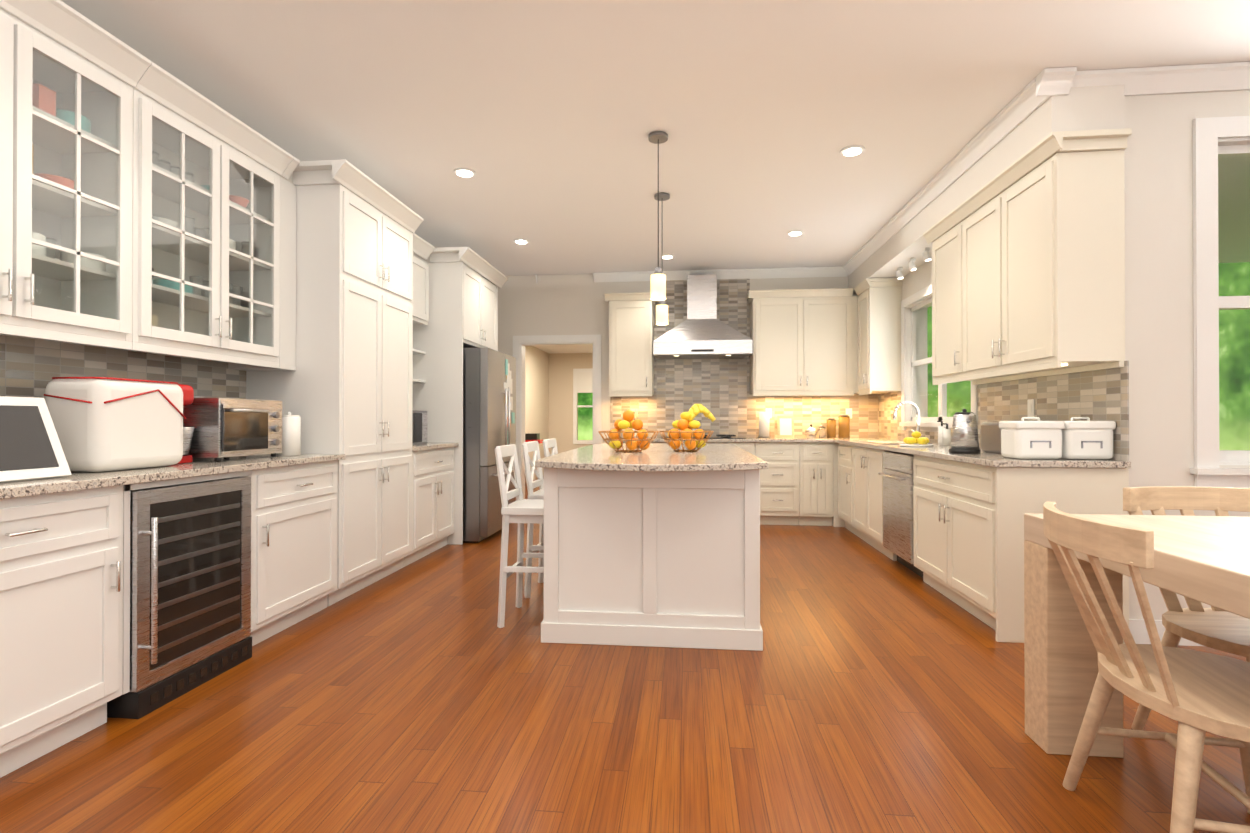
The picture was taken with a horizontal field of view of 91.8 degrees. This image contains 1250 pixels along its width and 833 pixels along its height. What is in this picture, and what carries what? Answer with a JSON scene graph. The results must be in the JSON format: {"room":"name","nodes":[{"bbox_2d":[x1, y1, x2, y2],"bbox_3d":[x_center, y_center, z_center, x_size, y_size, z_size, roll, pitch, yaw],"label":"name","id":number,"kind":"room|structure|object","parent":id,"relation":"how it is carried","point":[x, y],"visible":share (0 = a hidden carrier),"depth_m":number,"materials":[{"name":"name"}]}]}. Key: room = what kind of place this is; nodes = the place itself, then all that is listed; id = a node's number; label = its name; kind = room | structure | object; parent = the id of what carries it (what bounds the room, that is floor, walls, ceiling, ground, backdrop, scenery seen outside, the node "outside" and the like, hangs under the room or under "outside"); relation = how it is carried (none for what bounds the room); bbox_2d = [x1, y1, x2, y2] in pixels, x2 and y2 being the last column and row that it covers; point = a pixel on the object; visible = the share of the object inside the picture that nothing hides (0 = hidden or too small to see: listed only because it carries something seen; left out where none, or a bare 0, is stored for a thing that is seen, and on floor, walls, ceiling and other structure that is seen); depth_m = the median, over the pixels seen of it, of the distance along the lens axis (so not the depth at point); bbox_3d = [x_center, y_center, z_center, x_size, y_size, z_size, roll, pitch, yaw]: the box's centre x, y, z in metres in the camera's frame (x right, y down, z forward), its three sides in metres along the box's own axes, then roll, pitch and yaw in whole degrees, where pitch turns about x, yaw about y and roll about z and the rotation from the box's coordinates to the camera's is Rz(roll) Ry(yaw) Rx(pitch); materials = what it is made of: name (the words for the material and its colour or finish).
{"room":"kitchen","nodes":[
{"label":"kitchen","id":0,"kind":"room"},
{"bbox_2d":[2,9,439,262],"bbox_3d":[-2.584,-0.297,2.193,0.200,2.870,10.900,0,0,6],"label":"wall","id":1,"kind":"structure","parent":0,"point":[290,179],"depth_m":4.09,"materials":[{"name":"white paint"}]},
{"bbox_2d":[0,0,150,349],"bbox_3d":[-2.277,-0.905,2.154,0.415,1.235,0.970,0,0,6],"label":"wall cabinet","id":2,"kind":"object","parent":1,"relation":"attached to","point":[66,157],"visible":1,"depth_m":2.38,"materials":[{"name":"white painted wood"},{"name":"glass"}]},
{"bbox_2d":[0,335,245,398],"bbox_3d":[-2.547,-0.055,1.530,0.008,0.540,4.390,0,0,6],"label":"wall tile","id":3,"kind":"structure","parent":1,"relation":"attached to","point":[29,367],"depth_m":2.77,"materials":[{"name":"tile"}]},
{"bbox_2d":[70,61,293,367],"bbox_3d":[-2.182,-0.900,3.089,0.415,1.235,0.963,0,0,6],"label":"wall cabinet","id":4,"kind":"object","parent":1,"relation":"attached to","point":[205,245],"visible":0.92,"depth_m":3.06,"materials":[{"name":"white painted wood"},{"name":"glass"}]},
{"bbox_2d":[122,470,251,694],"bbox_3d":[-2.133,0.645,2.615,0.608,0.780,0.665,0,0,6],"label":"base cabinet","id":5,"kind":"object","parent":1,"relation":"attached to","point":[126,593],"visible":0.17,"depth_m":2.27,"materials":[{"name":"white"}]},
{"bbox_2d":[228,157,299,370],"bbox_3d":[-2.128,-0.897,3.622,0.415,1.235,0.146,0,0,6],"label":"filler panel","id":6,"kind":"object","parent":1,"relation":"attached to","point":[287,359],"visible":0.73,"depth_m":3.60,"materials":[{"name":"white wood"}]},
{"bbox_2d":[525,345,592,479],"bbox_3d":[-0.693,-0.123,10.021,2.500,2.600,5.140,0,0,6],"label":"wall","id":7,"kind":"structure","parent":0,"point":[548,392],"depth_m":12.52,"materials":[{"name":"beige paint"}]},
{"bbox_2d":[573,368,592,443],"bbox_3d":[-0.516,-0.210,12.501,1.110,1.560,0.090,0,0,6],"label":"window","id":8,"kind":"structure","parent":7,"relation":"in","point":[582,380],"depth_m":12.50,"materials":[{"name":"white wood"}]},
{"bbox_2d":[0,476,1249,832],"bbox_3d":[2.151,1.199,4.317,9.390,0.100,16.300,0,0,6],"label":"floor","id":9,"kind":"structure","parent":0,"point":[870,690],"depth_m":2.17,"materials":[{"name":"brown wood"}]},
{"bbox_2d":[0,485,122,777],"bbox_3d":[-2.180,0.694,1.921,0.654,0.885,0.720,0,0,6],"label":"base cabinet","id":10,"kind":"object","parent":9,"relation":"on","point":[61,612],"visible":0.98,"depth_m":2.02,"materials":[{"name":"white wood"}]},
{"bbox_2d":[107,477,251,718],"bbox_3d":[-2.084,0.713,2.607,0.667,0.855,0.600,0,0,6],"label":"wine cooler","id":11,"kind":"object","parent":9,"relation":"on","point":[190,586],"visible":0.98,"depth_m":2.51,"materials":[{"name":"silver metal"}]},
{"bbox_2d":[249,460,337,645],"bbox_3d":[-2.040,0.701,3.304,0.654,0.885,0.720,0,0,6],"label":"base cabinet","id":12,"kind":"object","parent":9,"relation":"on","point":[294,546],"visible":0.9,"depth_m":3.21,"materials":[{"name":"white wood"}]},
{"bbox_2d":[246,159,422,605],"bbox_3d":[-1.937,-0.182,4.126,0.693,2.660,1.065,0,0,6],"label":"pantry cabinet","id":13,"kind":"object","parent":9,"relation":"on","point":[345,387],"visible":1,"depth_m":3.83,"materials":[{"name":"white wood"}]},
{"bbox_2d":[393,220,453,566],"bbox_3d":[-1.860,-0.177,5.076,0.654,2.660,0.835,0,0,6],"label":"tall cabinet","id":14,"kind":"object","parent":9,"relation":"on","point":[432,499],"visible":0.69,"depth_m":5.09,"materials":[{"name":"white wood"}]},
{"bbox_2d":[412,442,458,450],"bbox_3d":[-1.851,0.248,5.073,0.628,0.032,0.833,0,0,6],"label":"countertop","id":15,"kind":"structure","parent":14,"relation":"in","point":[430,445],"depth_m":5.03,"materials":[{"name":"stone"}]},
{"bbox_2d":[412,410,427,444],"bbox_3d":[-1.876,0.091,4.928,0.372,0.280,0.480,0,0,6],"label":"microwave","id":16,"kind":"object","parent":15,"relation":"on","point":[419,426],"visible":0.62,"depth_m":4.97,"materials":[{"name":"silver metal"}]},
{"bbox_2d":[412,247,507,544],"bbox_3d":[-1.710,-0.173,6.003,0.765,2.660,1.200,0,0,6],"label":"tall cabinet","id":17,"kind":"object","parent":9,"relation":"on","point":[463,305],"visible":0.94,"depth_m":5.49,"materials":[{"name":"white wood"}]},
{"bbox_2d":[463,348,515,542],"bbox_3d":[-1.595,0.267,5.989,0.916,1.780,0.910,0,0,6],"label":"fridge","id":18,"kind":"object","parent":9,"relation":"on","point":[489,400],"visible":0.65,"depth_m":5.52,"materials":[{"name":"silver metal"}]},
{"bbox_2d":[495,444,543,627],"bbox_3d":[-0.513,0.655,3.455,0.379,0.981,0.393,0,0,6],"label":"stool","id":19,"kind":"object","parent":9,"relation":"on","point":[520,511],"visible":0.71,"depth_m":3.31,"materials":[{"name":"white wood"}]},
{"bbox_2d":[522,441,543,597],"bbox_3d":[-0.458,0.657,4.002,0.379,0.981,0.393,0,0,6],"label":"stool","id":20,"kind":"object","parent":9,"relation":"on","point":[531,446],"visible":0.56,"depth_m":3.87,"materials":[{"name":"white wood"}]},
{"bbox_2d":[525,433,549,489],"bbox_3d":[-1.561,0.728,10.125,0.450,0.900,0.900,0,0,6],"label":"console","id":21,"kind":"object","parent":9,"relation":"on","point":[529,437],"visible":0.33,"depth_m":9.79,"materials":[{"name":"brown wood"}]},
{"bbox_2d":[543,438,557,456],"bbox_3d":[-0.400,0.660,4.569,0.379,0.981,0.393,0,0,6],"label":"stool","id":22,"kind":"object","parent":9,"relation":"on","point":[549,443],"visible":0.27,"depth_m":4.53,"materials":[{"name":"white wood"}]},
{"bbox_2d":[541,468,762,650],"bbox_3d":[0.234,0.705,4.107,1.104,0.885,2.212,0,0,6],"label":"kitchen island","id":23,"kind":"object","parent":9,"relation":"on","point":[653,558],"visible":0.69,"depth_m":3.02,"materials":[{"name":"white wood"}]},
{"bbox_2d":[535,443,767,471],"bbox_3d":[0.210,0.243,4.017,1.180,0.032,2.470,0,0,6],"label":"island countertop","id":24,"kind":"structure","parent":23,"relation":"on","point":[662,457],"depth_m":3.14,"materials":[{"name":"stone"}]},
{"bbox_2d":[598,410,658,451],"bbox_3d":[0.023,0.092,3.906,0.397,0.270,0.397,0,0,6],"label":"fruit basket","id":25,"kind":"object","parent":24,"relation":"on","point":[628,424],"visible":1,"depth_m":3.84,"materials":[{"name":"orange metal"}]},
{"bbox_2d":[659,404,715,451],"bbox_3d":[0.407,0.071,3.948,0.369,0.311,0.353,0,0,6],"label":"fruit basket","id":26,"kind":"object","parent":24,"relation":"on","point":[686,424],"visible":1,"depth_m":3.89,"materials":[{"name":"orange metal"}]},
{"bbox_2d":[652,442,754,454],"bbox_3d":[0.868,0.719,6.784,1.090,0.885,0.654,0,0,6],"label":"base cabinet","id":27,"kind":"object","parent":9,"relation":"on","point":[749,447],"visible":0.06,"depth_m":6.46,"materials":[{"name":"beige"}]},
{"bbox_2d":[755,442,799,524],"bbox_3d":[1.644,0.718,6.705,0.460,0.885,0.654,0,0,6],"label":"base cabinet","id":28,"kind":"object","parent":9,"relation":"on","point":[780,490],"visible":0.85,"depth_m":6.42,"materials":[{"name":"beige wood"}]},
{"bbox_2d":[603,437,832,441],"bbox_3d":[1.002,0.257,6.769,2.430,0.032,0.645,0,0,6],"label":"countertop","id":29,"kind":"structure","parent":28,"relation":"on","point":[657,439],"depth_m":6.43,"materials":[{"name":"stone"}]},
{"bbox_2d":[633,410,637,436],"bbox_3d":[0.090,0.080,7.035,0.130,0.321,0.110,0,0,6],"label":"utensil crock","id":30,"kind":"object","parent":29,"relation":"on","point":[636,411],"visible":0.27,"depth_m":7.00,"materials":[{"name":"white ceramic"}]},
{"bbox_2d":[661,434,745,438],"bbox_3d":[0.871,0.223,6.813,0.920,0.035,0.520,0,0,6],"label":"cooktop","id":31,"kind":"object","parent":29,"relation":"in","point":[724,436],"visible":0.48,"depth_m":6.66,"materials":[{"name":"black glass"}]},
{"bbox_2d":[758,409,770,437],"bbox_3d":[1.582,0.080,6.884,0.150,0.320,0.150,0,0,6],"label":"paper towel","id":32,"kind":"object","parent":29,"relation":"on","point":[764,424],"visible":1,"depth_m":6.83,"materials":[{"name":"white paper"}]},
{"bbox_2d":[777,416,793,437],"bbox_3d":[1.821,0.117,6.867,0.180,0.250,0.017,0,-10,6],"label":"canister","id":33,"kind":"object","parent":29,"relation":"on","point":[785,425],"visible":0.93,"depth_m":6.86,"materials":[{"name":"white ceramic"}]},
{"bbox_2d":[805,424,817,437],"bbox_3d":[2.099,0.164,6.831,0.134,0.150,0.138,0,0,6],"label":"pot","id":34,"kind":"object","parent":29,"relation":"on","point":[811,432],"visible":1,"depth_m":6.78,"materials":[{"name":"white ceramic"}]},
{"bbox_2d":[819,425,824,437],"bbox_3d":[2.219,0.169,6.819,0.068,0.140,0.070,0,0,6],"label":"jar","id":35,"kind":"object","parent":29,"relation":"on","point":[822,427],"depth_m":6.79,"materials":[{"name":"brown glass"}]},
{"bbox_2d":[799,442,833,525],"bbox_3d":[2.049,0.718,6.663,0.343,0.885,0.654,0,0,6],"label":"base cabinet","id":36,"kind":"object","parent":9,"relation":"on","point":[816,485],"visible":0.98,"depth_m":6.38,"materials":[{"name":"beige wood"}]},
{"bbox_2d":[832,442,844,526],"bbox_3d":[2.546,0.718,6.636,0.648,0.885,0.608,0,0,6],"label":"base cabinet","id":37,"kind":"object","parent":9,"relation":"on","point":[837,521],"visible":0.14,"depth_m":6.36,"materials":[{"name":"beige wood"}]},
{"bbox_2d":[838,443,859,537],"bbox_3d":[2.481,0.715,6.019,0.654,0.885,0.548,0,0,6],"label":"base cabinet","id":38,"kind":"object","parent":9,"relation":"on","point":[845,484],"visible":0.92,"depth_m":6.02,"materials":[{"name":"beige wood"}]},
{"bbox_2d":[853,445,896,560],"bbox_3d":[2.405,0.711,5.282,0.654,0.885,0.925,0,0,6],"label":"base cabinet","id":39,"kind":"object","parent":9,"relation":"on","point":[868,467],"visible":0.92,"depth_m":5.25,"materials":[{"name":"beige wood"}]},
{"bbox_2d":[878,452,922,577],"bbox_3d":[2.304,0.715,4.515,0.661,0.870,0.600,0,0,6],"label":"dishwasher","id":40,"kind":"object","parent":9,"relation":"on","point":[898,482],"visible":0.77,"depth_m":4.49,"materials":[{"name":"silver metal"}]},
{"bbox_2d":[913,455,1128,643],"bbox_3d":[2.237,0.703,3.623,0.654,0.885,1.170,0,0,6],"label":"base cabinet","id":41,"kind":"object","parent":9,"relation":"on","point":[968,537],"visible":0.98,"depth_m":3.15,"materials":[{"name":"beige wood"}]},
{"bbox_2d":[833,438,1130,467],"bbox_3d":[2.371,0.248,4.973,0.645,0.032,3.940,0,0,6],"label":"countertop","id":42,"kind":"structure","parent":41,"relation":"on","point":[936,450],"depth_m":3.30,"materials":[{"name":"stone"}]},
{"bbox_2d":[827,418,835,437],"bbox_3d":[2.318,0.129,6.809,0.097,0.220,0.100,0,0,6],"label":"jar","id":43,"kind":"object","parent":42,"relation":"on","point":[831,422],"depth_m":6.77,"materials":[{"name":"brown glass"}]},
{"bbox_2d":[838,415,849,437],"bbox_3d":[2.457,0.109,6.795,0.117,0.260,0.120,0,0,6],"label":"jar","id":44,"kind":"object","parent":42,"relation":"on","point":[843,426],"depth_m":6.75,"materials":[{"name":"brown glass"}]},
{"bbox_2d":[859,440,918,443],"bbox_3d":[2.384,0.231,5.434,0.390,0.005,0.760,0,0,6],"label":"sink basin","id":45,"kind":"object","parent":42,"relation":"in","point":[889,442],"visible":0.79,"depth_m":5.30,"materials":[{"name":"silver metal"}]},
{"bbox_2d":[893,401,920,437],"bbox_3d":[2.526,0.046,5.460,0.243,0.372,0.130,0,0,6],"label":"faucet","id":46,"kind":"object","parent":42,"relation":"on","point":[914,405],"visible":0.83,"depth_m":5.41,"materials":[{"name":"silver metal"}]},
{"bbox_2d":[899,431,933,446],"bbox_3d":[2.253,0.172,4.684,0.240,0.114,0.240,0,0,6],"label":"plate","id":47,"kind":"object","parent":42,"relation":"on","point":[914,440],"visible":1,"depth_m":4.65,"materials":[{"name":"white ceramic"}]},
{"bbox_2d":[937,421,942,444],"bbox_3d":[2.579,0.133,4.933,0.055,0.194,0.055,0,0,-39],"label":"soap bottle","id":48,"kind":"object","parent":42,"relation":"on","point":[937,421],"depth_m":4.93,"materials":[{"name":"white plastic"}]},
{"bbox_2d":[940,422,950,444],"bbox_3d":[2.569,0.142,4.833,0.055,0.174,0.055,0,0,-39],"label":"soap bottle","id":49,"kind":"object","parent":42,"relation":"on","point":[944,435],"depth_m":4.82,"materials":[{"name":"white"}]},
{"bbox_2d":[949,409,980,453],"bbox_3d":[2.074,0.088,3.717,0.170,0.272,0.253,0,0,6],"label":"kettle","id":50,"kind":"object","parent":42,"relation":"on","point":[964,437],"visible":0.96,"depth_m":3.64,"materials":[{"name":"silver metal"}]},
{"bbox_2d":[981,422,1000,453],"bbox_3d":[2.330,0.128,3.712,0.170,0.191,0.280,0,0,6],"label":"toaster","id":51,"kind":"object","parent":42,"relation":"on","point":[990,437],"visible":0.25,"depth_m":3.72,"materials":[{"name":"silver metal"}]},
{"bbox_2d":[999,417,1064,458],"bbox_3d":[2.148,0.112,3.207,0.238,0.218,0.188,0,0,6],"label":"bin","id":52,"kind":"object","parent":42,"relation":"on","point":[1023,439],"visible":1,"depth_m":3.12,"materials":[{"name":"white ceramic"}]},
{"bbox_2d":[1061,417,1115,459],"bbox_3d":[2.392,0.112,3.183,0.238,0.218,0.188,0,0,6],"label":"bin","id":53,"kind":"object","parent":42,"relation":"on","point":[1088,439],"visible":0.85,"depth_m":3.10,"materials":[{"name":"white ceramic"}]},
{"bbox_2d":[1024,513,1249,757],"bbox_3d":[1.914,0.737,1.002,1.190,0.790,2.250,0,0,6],"label":"dining table","id":54,"kind":"object","parent":9,"relation":"on","point":[1204,559],"visible":0.77,"depth_m":2.03,"materials":[{"name":"brown wood"}]},
{"bbox_2d":[1043,502,1249,832],"bbox_3d":[1.478,0.700,1.570,0.623,0.876,0.563,0,0,14],"label":"chair","id":55,"kind":"object","parent":9,"relation":"on","point":[1196,695],"visible":1,"depth_m":1.53,"materials":[{"name":"brown wood"}]},
{"bbox_2d":[1123,486,1249,813],"bbox_3d":[2.090,0.702,1.996,0.563,0.876,0.623,0,0,6],"label":"chair","id":56,"kind":"object","parent":9,"relation":"on","point":[1195,621],"visible":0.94,"depth_m":2.16,"materials":[{"name":"brown wood"}]},
{"bbox_3d":[-2.326,0.687,0.486,0.654,0.885,0.715,0,0,6],"label":"base cabinet","id":57,"kind":"object","parent":9,"relation":"on","visible":0},
{"bbox_2d":[0,454,344,498],"bbox_3d":[-2.217,0.231,1.544,0.642,0.032,4.288,0,0,6],"label":"countertop","id":58,"kind":"structure","parent":57,"relation":"on","point":[76,481],"depth_m":2.41,"materials":[{"name":"stone"}]},
{"bbox_2d":[0,396,71,482],"bbox_3d":[-2.092,0.073,1.829,0.024,0.300,0.720,-22,-2,5],"label":"tablet","id":59,"kind":"object","parent":58,"relation":"on","point":[31,447],"visible":1,"depth_m":2.08,"materials":[{"name":"white plastic"}]},
{"bbox_2d":[44,377,185,471],"bbox_3d":[-2.115,0.033,2.532,0.266,0.370,0.426,0,0,6],"label":"cooler","id":60,"kind":"object","parent":58,"relation":"on","point":[102,424],"visible":0.96,"depth_m":2.38,"materials":[{"name":"white plastic"}]},
{"bbox_2d":[177,384,194,463],"bbox_3d":[-2.148,0.034,2.845,0.222,0.370,0.165,0,0,6],"label":"stand mixer","id":61,"kind":"object","parent":58,"relation":"on","point":[188,394],"visible":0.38,"depth_m":2.84,"materials":[{"name":"red plastic"}]},
{"bbox_2d":[183,398,281,461],"bbox_3d":[-2.079,0.066,3.165,0.388,0.310,0.460,0,0,6],"label":"toaster oven","id":62,"kind":"object","parent":58,"relation":"on","point":[228,427],"visible":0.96,"depth_m":3.00,"materials":[{"name":"silver metal"}]},
{"bbox_2d":[277,412,300,455],"bbox_3d":[-1.930,0.098,3.481,0.120,0.250,0.120,0,0,6],"label":"paper towel roll","id":63,"kind":"object","parent":58,"relation":"on","point":[291,435],"visible":0.88,"depth_m":3.44,"materials":[{"name":"white paper"}]},
{"bbox_2d":[61,0,1249,276],"bbox_3d":[1.883,-1.784,1.696,9.390,0.100,11.000,0,0,6],"label":"ceiling","id":64,"kind":"structure","parent":0,"point":[543,118],"depth_m":3.27,"materials":[{"name":"white paint"}]},
{"bbox_2d":[454,168,475,177],"bbox_3d":[-1.128,-1.713,4.263,0.148,0.014,0.148,0,0,-21],"label":"recessed light","id":65,"kind":"object","parent":64,"relation":"in","point":[461,172],"depth_m":4.25,"materials":[{"name":"white"}]},
{"bbox_2d":[514,239,528,243],"bbox_3d":[-1.011,-1.704,5.910,0.148,0.014,0.148,0,0,-3],"label":"recessed light","id":66,"kind":"object","parent":64,"relation":"in","point":[518,241],"depth_m":5.88,"materials":[{"name":"white"}]},
{"bbox_2d":[648,131,667,300],"bbox_3d":[0.203,-1.221,3.713,0.120,1.003,0.120,0,0,6],"label":"pendant light","id":67,"kind":"object","parent":64,"relation":"hanging from","point":[658,284],"visible":1,"depth_m":3.68,"materials":[{"name":"silver metal"}]},
{"bbox_2d":[654,192,669,324],"bbox_3d":[0.288,-1.216,4.700,0.120,1.003,0.120,0,0,6],"label":"pendant light","id":68,"kind":"object","parent":64,"relation":"hanging from","point":[662,313],"visible":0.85,"depth_m":4.66,"materials":[{"name":"white glass"}]},
{"bbox_2d":[660,254,673,258],"bbox_3d":[0.453,-1.702,6.465,0.148,0.014,0.148,0,0,-3],"label":"recessed light","id":69,"kind":"object","parent":64,"relation":"in","point":[668,256],"depth_m":6.43,"materials":[{"name":"white"}]},
{"bbox_2d":[787,230,802,235],"bbox_3d":[1.586,-1.706,5.646,0.148,0.014,0.148,0,0,-3],"label":"recessed light","id":70,"kind":"object","parent":64,"relation":"in","point":[795,232],"depth_m":5.62,"materials":[{"name":"white"}]},
{"bbox_2d":[840,145,864,156],"bbox_3d":[1.470,-1.714,3.919,0.148,0.014,0.148,0,0,-3],"label":"recessed light","id":71,"kind":"object","parent":64,"relation":"in","point":[852,150],"depth_m":3.90,"materials":[{"name":"white"}]},
{"bbox_2d":[498,274,861,442],"bbox_3d":[0.482,-0.272,7.239,4.880,2.870,0.160,0,0,6],"label":"wall","id":72,"kind":"structure","parent":0,"point":[574,304],"depth_m":7.28,"materials":[{"name":"white paint"}]},
{"bbox_2d":[513,335,600,500],"bbox_3d":[-0.812,0.094,7.363,1.080,2.140,0.190,0,0,6],"label":"door frame","id":73,"kind":"structure","parent":72,"relation":"attached to","point":[520,343],"depth_m":7.31,"materials":[{"name":"white wood"}]},
{"bbox_2d":[604,292,655,396],"bbox_3d":[0.077,-0.813,7.015,0.590,1.170,0.368,0,0,6],"label":"wall cabinet","id":74,"kind":"object","parent":72,"relation":"attached to","point":[631,340],"visible":0.96,"depth_m":6.88,"materials":[{"name":"beige wood"}]},
{"bbox_2d":[654,279,749,394],"bbox_3d":[0.896,-0.932,7.115,1.120,1.350,0.008,0,0,6],"label":"wall tiles","id":75,"kind":"structure","parent":72,"relation":"attached to","point":[700,376],"depth_m":7.10,"materials":[{"name":"tile"}]},
{"bbox_2d":[653,274,751,358],"bbox_3d":[0.869,-1.135,6.851,1.070,0.927,0.522,0,0,6],"label":"range hood","id":76,"kind":"object","parent":72,"relation":"attached to","point":[702,331],"visible":1,"depth_m":6.70,"materials":[{"name":"silver metal"}]},
{"bbox_2d":[593,266,842,281],"bbox_3d":[1.037,-1.656,7.069,2.840,0.100,0.075,0,0,6],"label":"crown molding","id":77,"kind":"structure","parent":72,"relation":"attached to","point":[797,272],"depth_m":7.04,"materials":[{"name":"white wood"}]},
{"bbox_2d":[610,394,878,437],"bbox_3d":[1.364,-0.008,7.063,3.090,0.500,0.008,0,0,6],"label":"wall tile","id":78,"kind":"structure","parent":72,"relation":"attached to","point":[737,415],"depth_m":7.05,"materials":[{"name":"tile"}]},
{"bbox_2d":[766,408,771,417],"bbox_3d":[1.666,-0.035,7.025,0.070,0.115,0.004,0,0,6],"label":"electrical outlet plate","id":79,"kind":"object","parent":72,"relation":"attached to","point":[769,410],"depth_m":7.02,"materials":[{"name":"white plastic"}]},
{"bbox_2d":[746,288,880,395],"bbox_3d":[2.134,-0.814,6.806,1.496,1.170,0.368,0,0,6],"label":"wall cabinet","id":80,"kind":"object","parent":72,"relation":"attached to","point":[804,342],"visible":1,"depth_m":6.68,"materials":[{"name":"beige wood"}]},
{"bbox_2d":[846,408,851,417],"bbox_3d":[2.562,-0.036,6.934,0.070,0.115,0.004,0,0,6],"label":"electrical outlet plate","id":81,"kind":"object","parent":72,"relation":"attached to","point":[848,410],"depth_m":6.93,"materials":[{"name":"white plastic"}]},
{"bbox_2d":[843,82,1047,276],"bbox_3d":[2.330,-1.666,5.023,0.092,0.100,3.885,0,0,6],"label":"crown molding","id":82,"kind":"structure","parent":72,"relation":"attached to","point":[1021,106],"depth_m":4.06,"materials":[{"name":"white wood"}]},
{"bbox_2d":[848,85,1124,293],"bbox_3d":[2.531,-1.567,4.995,0.343,0.298,3.898,0,0,6],"label":"soffit","id":83,"kind":"structure","parent":0,"point":[1089,108],"depth_m":3.56,"materials":[{"name":"white paint"}]},
{"bbox_2d":[896,267,903,278],"bbox_3d":[2.610,-1.359,5.751,0.064,0.107,0.064,0,0,-39],"label":"track spotlight","id":84,"kind":"object","parent":83,"relation":"attached to","point":[899,275],"depth_m":5.73,"materials":[{"name":"white metal"}]},
{"bbox_2d":[908,258,916,270],"bbox_3d":[2.576,-1.360,5.423,0.064,0.107,0.064,0,0,-39],"label":"track spotlight","id":85,"kind":"object","parent":83,"relation":"attached to","point":[912,265],"depth_m":5.41,"materials":[{"name":"white metal"}]},
{"bbox_2d":[923,247,931,260],"bbox_3d":[2.543,-1.362,5.094,0.064,0.107,0.064,0,0,-39],"label":"track spotlight","id":86,"kind":"object","parent":83,"relation":"attached to","point":[926,256],"depth_m":5.08,"materials":[{"name":"white metal"}]},
{"bbox_2d":[897,94,1163,619],"bbox_3d":[2.814,-0.283,5.062,0.200,2.870,4.020,0,0,6],"label":"wall","id":87,"kind":"structure","parent":0,"point":[1143,256],"depth_m":3.06,"materials":[{"name":"white paint"}]},
{"bbox_2d":[854,278,903,394],"bbox_3d":[2.659,-0.819,6.374,0.368,1.175,0.454,0,0,6],"label":"wall cabinet","id":88,"kind":"object","parent":87,"relation":"attached to","point":[879,338],"visible":0.96,"depth_m":6.20,"materials":[{"name":"beige wood"}]},
{"bbox_2d":[879,391,902,439],"bbox_3d":[2.858,-0.010,6.525,0.008,0.500,0.760,0,0,6],"label":"wall tile","id":89,"kind":"structure","parent":87,"relation":"attached to","point":[889,427],"depth_m":6.54,"materials":[{"name":"tile"}]},
{"bbox_2d":[903,430,937,442],"bbox_3d":[2.739,0.185,5.353,0.008,0.098,1.590,0,0,6],"label":"backsplash","id":90,"kind":"structure","parent":87,"relation":"attached to","point":[932,437],"depth_m":5.51,"materials":[{"name":"tile"}]},
{"bbox_2d":[899,284,977,429],"bbox_3d":[2.822,-0.521,5.348,0.240,1.310,1.590,0,0,6],"label":"window","id":91,"kind":"structure","parent":87,"relation":"in","point":[915,360],"depth_m":6.03,"materials":[{"name":"white wood"}]},
{"bbox_2d":[923,128,1131,384],"bbox_3d":[2.401,-0.831,3.835,0.368,1.175,1.670,0,0,6],"label":"wall cabinet","id":92,"kind":"object","parent":87,"relation":"attached to","point":[1028,275],"visible":1,"depth_m":3.24,"materials":[{"name":"beige wood"}]},
{"bbox_2d":[1027,399,1033,416],"bbox_3d":[2.577,-0.051,3.848,0.006,0.115,0.070,0,0,6],"label":"electrical outlet plate","id":93,"kind":"object","parent":87,"relation":"attached to","point":[1030,407],"depth_m":3.85,"materials":[{"name":"white plastic"}]},
{"bbox_2d":[977,361,1128,460],"bbox_3d":[2.580,-0.024,3.786,0.008,0.500,1.558,0,0,6],"label":"wall tile","id":94,"kind":"structure","parent":87,"relation":"attached to","point":[1099,395],"depth_m":3.48,"materials":[{"name":"tile"}]},
{"bbox_2d":[1162,90,1249,612],"bbox_3d":[4.565,-0.293,2.964,3.710,2.870,0.200,0,0,6],"label":"wall","id":95,"kind":"structure","parent":0,"point":[1181,112],"depth_m":3.04,"materials":[{"name":"white paint"}]},
{"bbox_2d":[1031,62,1249,101],"bbox_3d":[4.240,-1.677,2.843,4.332,0.100,0.115,0,0,6],"label":"crown molding","id":96,"kind":"structure","parent":95,"relation":"attached to","point":[1037,91],"depth_m":3.02,"materials":[{"name":"white wood"}]},
{"bbox_2d":[1129,619,1203,645],"bbox_3d":[4.456,1.081,2.859,3.908,0.120,0.013,0,0,6],"label":"baseboard","id":97,"kind":"structure","parent":95,"relation":"attached to","point":[1138,630],"depth_m":3.03,"materials":[{"name":"white"}]},
{"bbox_2d":[1190,116,1249,487],"bbox_3d":[3.493,-0.563,3.049,1.320,1.850,0.250,0,0,6],"label":"window","id":98,"kind":"structure","parent":95,"relation":"in","point":[1215,139],"depth_m":3.01,"materials":[{"name":"white wood"}]},
{"label":"outside","id":99,"kind":"structure","parent":0,"visible":0},
{"bbox_2d":[578,393,592,439],"bbox_3d":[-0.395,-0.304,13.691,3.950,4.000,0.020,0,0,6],"label":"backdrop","id":100,"kind":"structure","parent":99,"point":[585,423],"depth_m":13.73,"materials":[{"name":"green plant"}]},
{"bbox_2d":[927,306,970,416],"bbox_3d":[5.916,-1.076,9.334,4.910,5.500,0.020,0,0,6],"label":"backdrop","id":101,"kind":"structure","parent":99,"point":[952,391],"depth_m":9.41,"materials":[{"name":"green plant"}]},
{"bbox_2d":[1218,262,1249,449],"bbox_3d":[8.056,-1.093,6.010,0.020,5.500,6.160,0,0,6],"label":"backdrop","id":102,"kind":"structure","parent":99,"point":[1237,269],"depth_m":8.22,"materials":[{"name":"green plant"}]}
]}

